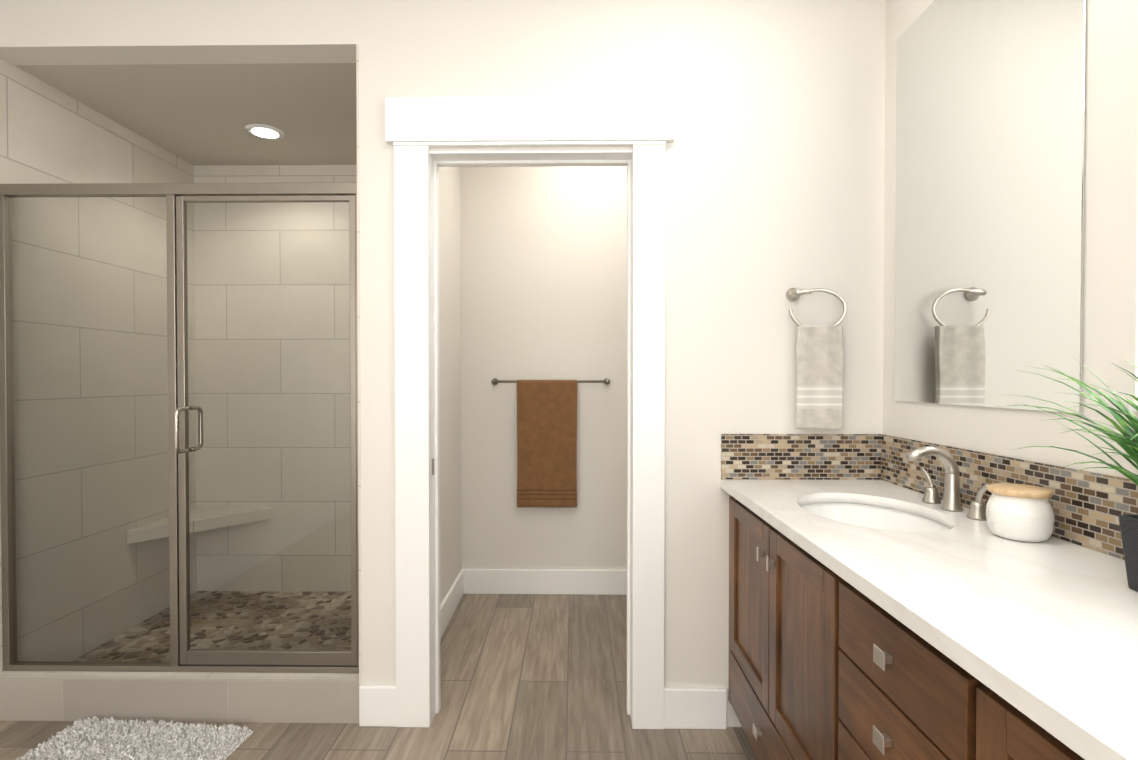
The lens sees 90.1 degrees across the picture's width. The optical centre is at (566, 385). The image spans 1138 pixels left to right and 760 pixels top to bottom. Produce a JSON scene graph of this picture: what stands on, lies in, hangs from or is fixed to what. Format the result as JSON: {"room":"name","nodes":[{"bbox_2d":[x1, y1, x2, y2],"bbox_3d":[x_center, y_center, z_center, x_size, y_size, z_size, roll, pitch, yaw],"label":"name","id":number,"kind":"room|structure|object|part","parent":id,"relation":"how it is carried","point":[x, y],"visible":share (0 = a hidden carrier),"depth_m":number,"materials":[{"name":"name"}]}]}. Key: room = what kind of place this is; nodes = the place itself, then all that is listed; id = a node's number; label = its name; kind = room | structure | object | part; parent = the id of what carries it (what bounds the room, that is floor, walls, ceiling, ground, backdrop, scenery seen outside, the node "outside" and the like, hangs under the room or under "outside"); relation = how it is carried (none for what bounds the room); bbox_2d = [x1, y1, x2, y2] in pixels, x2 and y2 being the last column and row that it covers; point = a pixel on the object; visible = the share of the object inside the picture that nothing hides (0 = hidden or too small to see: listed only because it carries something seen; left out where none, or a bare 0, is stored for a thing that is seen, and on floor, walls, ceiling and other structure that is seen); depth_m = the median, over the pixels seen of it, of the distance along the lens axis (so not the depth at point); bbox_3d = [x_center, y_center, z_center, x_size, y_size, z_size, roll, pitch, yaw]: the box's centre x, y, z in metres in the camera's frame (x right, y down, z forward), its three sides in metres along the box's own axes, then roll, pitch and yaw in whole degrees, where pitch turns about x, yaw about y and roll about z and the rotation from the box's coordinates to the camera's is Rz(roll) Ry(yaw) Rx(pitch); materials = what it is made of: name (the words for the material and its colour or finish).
{"room":"bathroom","nodes":[
{"label":"bathroom","id":0,"kind":"room"},
{"bbox_2d":[15,63,356,165],"bbox_3d":[-1.423,-1.268,2.676,1.376,0.080,1.030,0,1,1],"label":"ceiling","id":1,"kind":"structure","parent":0,"point":[198,114],"depth_m":2.49,"materials":[{"name":"beige paint"}]},
{"bbox_2d":[244,124,284,139],"bbox_3d":[-1.461,-1.225,2.752,0.176,0.008,0.176,0,1,1],"label":"recessed light","id":2,"kind":"object","parent":1,"relation":"attached to","point":[265,132],"visible":0.98,"depth_m":2.75,"materials":[{"name":"white"}]},
{"bbox_2d":[72,591,350,661],"bbox_3d":[-1.424,1.197,2.701,1.358,0.050,1.022,0,1,1],"label":"floor","id":3,"kind":"structure","parent":0,"point":[253,623],"depth_m":2.76,"materials":[{"name":"stone"}]},
{"bbox_2d":[0,594,757,759],"bbox_3d":[-0.513,1.295,0.841,3.486,0.100,5.200,0,1,1],"label":"floor","id":4,"kind":"structure","parent":0,"point":[532,676],"depth_m":2.13,"materials":[{"name":"wood"}]},
{"bbox_2d":[17,716,253,759],"bbox_3d":[-1.458,1.214,1.817,0.664,0.036,0.463,0,1,5],"label":"rug","id":5,"kind":"object","parent":4,"relation":"on","point":[95,738],"visible":1,"depth_m":1.92,"materials":[{"name":"white fabric"}]},
{"bbox_2d":[0,671,358,722],"bbox_3d":[-1.431,1.149,2.132,1.358,0.160,0.115,0,1,1],"label":"shower curb","id":6,"kind":"object","parent":4,"relation":"on","point":[255,697],"depth_m":2.08,"materials":[{"name":"grey tile"}]},
{"bbox_2d":[0,58,196,671],"bbox_3d":[-2.108,-0.027,2.640,0.009,2.400,1.150,0,1,1],"label":"shower wall tile","id":7,"kind":"structure","parent":6,"relation":"attached to","point":[49,134],"depth_m":2.49,"materials":[{"name":"beige tile"}]},
{"bbox_2d":[127,508,271,543],"bbox_3d":[-1.884,0.726,2.963,0.429,0.065,0.498,0,1,1],"label":"bench","id":8,"kind":"object","parent":7,"relation":"attached to","point":[204,521],"depth_m":3.00,"materials":[{"name":"stone"}]},
{"bbox_2d":[0,182,358,672],"bbox_3d":[-1.431,0.161,2.121,1.357,1.814,0.148,0,1,1],"label":"shower door","id":9,"kind":"structure","parent":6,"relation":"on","point":[184,657],"depth_m":2.11,"materials":[{"name":"clear glass"}]},
{"bbox_3d":[-1.409,0.164,2.121,0.016,0.171,0.148,0,1,1],"label":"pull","id":10,"kind":"part","parent":9,"relation":"part of","materials":[{"name":"silver metal"}]},
{"bbox_2d":[356,44,361,686],"bbox_3d":[-0.741,-0.027,2.623,0.009,2.400,1.150,0,1,1],"label":"shower wall tile","id":11,"kind":"structure","parent":6,"relation":"attached to","point":[358,316],"depth_m":2.05,"materials":[{"name":"beige tile"}]},
{"bbox_2d":[720,486,1103,759],"bbox_3d":[0.824,0.813,0.810,0.566,0.863,2.447,0,1,1],"label":"bathroom vanity","id":12,"kind":"object","parent":4,"relation":"on","point":[821,668],"depth_m":1.17,"materials":[{"name":"brown wood"}]},
{"bbox_2d":[720,478,1137,759],"bbox_3d":[0.821,0.366,0.806,0.574,0.030,2.448,0,1,1],"label":"countertop","id":13,"kind":"structure","parent":12,"relation":"on","point":[1053,622],"depth_m":0.94,"materials":[{"name":"white stone"}]},
{"bbox_2d":[796,498,963,529],"bbox_3d":[0.832,0.438,1.563,0.377,0.156,0.491,0,1,1],"label":"sink","id":14,"kind":"object","parent":13,"relation":"in","point":[854,513],"depth_m":1.73,"materials":[{"name":"white ceramic"}]},
{"bbox_2d":[900,446,995,517],"bbox_3d":[1.008,0.254,1.558,0.151,0.174,0.281,0,1,1],"label":"faucet","id":15,"kind":"object","parent":13,"relation":"on","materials":[{"name":"silver metal"}]},
{"bbox_2d":[986,483,1053,541],"bbox_3d":[1.025,0.288,1.288,0.122,0.112,0.122,0,1,1],"label":"jar","id":16,"kind":"object","parent":13,"relation":"on","point":[1021,512],"visible":1,"depth_m":1.25,"materials":[{"name":"white ceramic"}]},
{"bbox_3d":[1.025,0.238,1.288,0.117,0.014,0.117,0,1,1],"label":"lid","id":17,"kind":"part","parent":16,"relation":"part of","materials":[{"name":"brown wood"}]},
{"bbox_2d":[998,359,1137,591],"bbox_3d":[0.931,0.114,0.913,0.332,0.470,0.520,0,1,1],"label":"potted plant","id":18,"kind":"object","parent":13,"relation":"on","point":[1127,441],"visible":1,"depth_m":0.96,"materials":[{"name":"green plant"}]},
{"bbox_2d":[0,0,1137,726],"bbox_3d":[-0.513,-0.125,0.823,3.486,2.740,5.200,0,1,1],"label":"wall","id":19,"kind":"structure","parent":0,"point":[780,166],"depth_m":2.03,"materials":[{"name":"white paint"}]},
{"bbox_2d":[194,165,356,591],"bbox_3d":[-1.417,-0.034,3.202,1.358,2.400,0.009,0,1,1],"label":"shower wall tile","id":20,"kind":"structure","parent":19,"relation":"attached to","point":[263,173],"depth_m":3.20,"materials":[{"name":"beige tile"}]},
{"bbox_2d":[432,458,433,475],"bbox_3d":[-0.490,0.299,2.085,0.001,0.060,0.030,0,1,1],"label":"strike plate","id":21,"kind":"structure","parent":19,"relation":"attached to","point":[432,466],"depth_m":2.08,"materials":[{"name":"silver metal"}]},
{"bbox_2d":[440,569,466,638],"bbox_3d":[-0.614,1.150,2.737,0.015,0.142,1.087,0,1,1],"label":"baseboard","id":22,"kind":"structure","parent":19,"relation":"attached to","point":[454,595],"depth_m":3.00,"materials":[{"name":"white wood"}]},
{"bbox_2d":[385,95,673,728],"bbox_3d":[-0.132,0.106,2.092,1.019,2.247,0.162,0,1,1],"label":"door frame","id":23,"kind":"structure","parent":19,"relation":"attached to","point":[416,128],"depth_m":2.02,"materials":[{"name":"white wood"}]},
{"bbox_2d":[467,569,626,594],"bbox_3d":[0.263,1.144,3.299,1.756,0.142,0.018,0,1,1],"label":"baseboard","id":24,"kind":"structure","parent":19,"relation":"attached to","point":[479,581],"depth_m":3.30,"materials":[{"name":"white wood"}]},
{"bbox_2d":[491,378,609,507],"bbox_3d":[-0.093,0.330,3.263,0.687,0.739,0.080,0,1,1],"label":"towel bar","id":25,"kind":"object","parent":19,"relation":"attached to","point":[546,443],"visible":1,"depth_m":3.23,"materials":[{"name":"brown fabric"}]},
{"bbox_2d":[517,380,577,507],"bbox_3d":[-0.112,0.334,3.243,0.350,0.733,0.040,0,1,1],"label":"towel","id":26,"kind":"object","parent":25,"relation":"hanging from","point":[546,409],"depth_m":3.23,"materials":[{"name":"brown fabric"}]},
{"bbox_2d":[721,434,880,479],"bbox_3d":[0.834,0.255,2.026,0.564,0.161,0.009,0,1,1],"label":"backsplash","id":27,"kind":"structure","parent":19,"relation":"attached to","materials":[{"name":"tile"}]},
{"bbox_2d":[786,288,846,428],"bbox_3d":[0.873,-0.097,1.991,0.200,0.498,0.068,0,1,1],"label":"towel ring","id":28,"kind":"object","parent":19,"relation":"attached to","point":[820,367],"visible":1,"depth_m":1.96,"materials":[{"name":"grey fabric"}]},
{"bbox_2d":[795,326,843,428],"bbox_3d":[0.878,-0.028,1.974,0.167,0.360,0.033,0,1,1],"label":"towel","id":29,"kind":"object","parent":28,"relation":"hanging from","point":[819,349],"depth_m":1.96,"materials":[{"name":"beige fabric"}]},
{"bbox_2d":[894,0,1085,413],"bbox_3d":[1.117,-0.555,1.578,0.006,1.226,0.714,0,1,1],"label":"vanity mirror","id":30,"kind":"object","parent":19,"relation":"attached to","point":[990,175],"visible":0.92,"depth_m":1.49,"materials":[{"name":"clear glass"}]},
{"bbox_2d":[881,434,1137,559],"bbox_3d":[1.105,0.270,0.802,0.009,0.161,2.449,0,1,1],"label":"backsplash","id":31,"kind":"structure","parent":19,"relation":"attached to","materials":[{"name":"tile"}]},
{"bbox_2d":[1129,401,1137,411],"bbox_3d":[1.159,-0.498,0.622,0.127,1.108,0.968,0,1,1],"label":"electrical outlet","id":32,"kind":"structure","parent":19,"relation":"in","point":[1131,408],"depth_m":1.10,"materials":[{"name":"white plastic"}]}
]}

